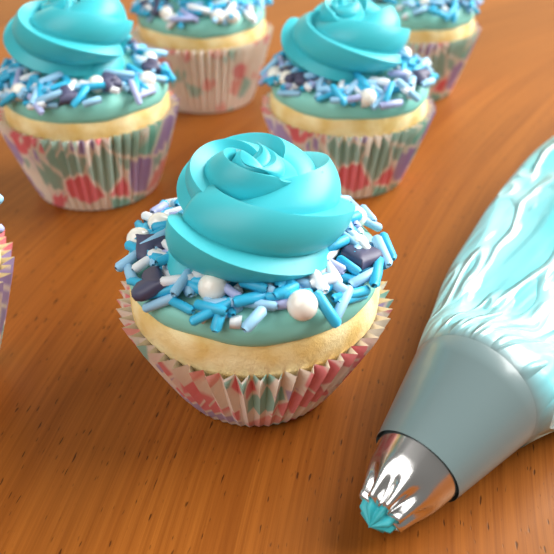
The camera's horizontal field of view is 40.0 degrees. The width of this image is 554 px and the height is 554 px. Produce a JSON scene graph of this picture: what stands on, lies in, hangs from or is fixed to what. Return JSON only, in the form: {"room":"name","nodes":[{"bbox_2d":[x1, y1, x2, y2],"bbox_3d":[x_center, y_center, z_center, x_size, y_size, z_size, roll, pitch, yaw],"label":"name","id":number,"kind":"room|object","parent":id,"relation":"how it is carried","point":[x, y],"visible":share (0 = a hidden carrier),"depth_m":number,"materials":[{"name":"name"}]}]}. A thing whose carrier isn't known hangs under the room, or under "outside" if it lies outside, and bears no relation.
{"room":"kitchen","nodes":[
{"label":"kitchen","id":0,"kind":"room"},
{"bbox_2d":[0,0,553,553],"bbox_3d":[0.144,0.196,0.629,1.500,0.740,1.200,0,34,0],"label":"wooden table","id":1,"kind":"object","parent":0,"point":[100,454],"visible":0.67,"depth_m":0.21,"materials":[{"name":"brown wood"}]},
{"bbox_2d":[0,194,14,344],"bbox_3d":[-0.104,-0.004,0.197,0.070,0.071,0.072,0,34,0],"label":"cupcake","id":2,"kind":"object","parent":1,"relation":"on","point":[6,261],"visible":1,"depth_m":0.20,"materials":[{"name":"paper"}]},
{"bbox_2d":[0,0,178,210],"bbox_3d":[-0.073,-0.071,0.292,0.070,0.077,0.071,0,34,0],"label":"cupcake","id":3,"kind":"object","parent":1,"relation":"on","point":[88,111],"visible":1,"depth_m":0.27,"materials":[{"name":"food"}]},
{"bbox_2d":[130,0,272,113],"bbox_3d":[-0.037,-0.125,0.376,0.071,0.074,0.069,0,34,0],"label":"cupcake","id":4,"kind":"object","parent":1,"relation":"on","point":[216,49],"visible":0.94,"depth_m":0.36,"materials":[{"name":"paper"}]},
{"bbox_2d":[115,132,396,426],"bbox_3d":[-0.006,-0.002,0.196,0.072,0.070,0.072,0,34,0],"label":"cupcake","id":5,"kind":"object","parent":1,"relation":"on","point":[255,291],"visible":1,"depth_m":0.17,"materials":[{"name":"teal food"}]},
{"bbox_2d":[258,0,437,198],"bbox_3d":[0.028,-0.075,0.303,0.071,0.072,0.071,0,34,0],"label":"cupcake","id":6,"kind":"object","parent":1,"relation":"on","point":[349,89],"visible":0.98,"depth_m":0.28,"materials":[{"name":"food"}]},
{"bbox_2d":[370,0,483,100],"bbox_3d":[0.068,-0.133,0.388,0.070,0.074,0.070,0,34,0],"label":"cupcake","id":7,"kind":"object","parent":1,"relation":"on","point":[445,32],"visible":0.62,"depth_m":0.36,"materials":[{"name":"paper"}]},
{"bbox_2d":[358,137,553,533],"bbox_3d":[0.121,-0.017,0.252,0.111,0.033,0.304,26,42,33],"label":"piping bag","id":8,"kind":"object","parent":1,"relation":"on","point":[477,388],"visible":1,"depth_m":0.17,"materials":[{"name":"teal plastic"}]}
]}

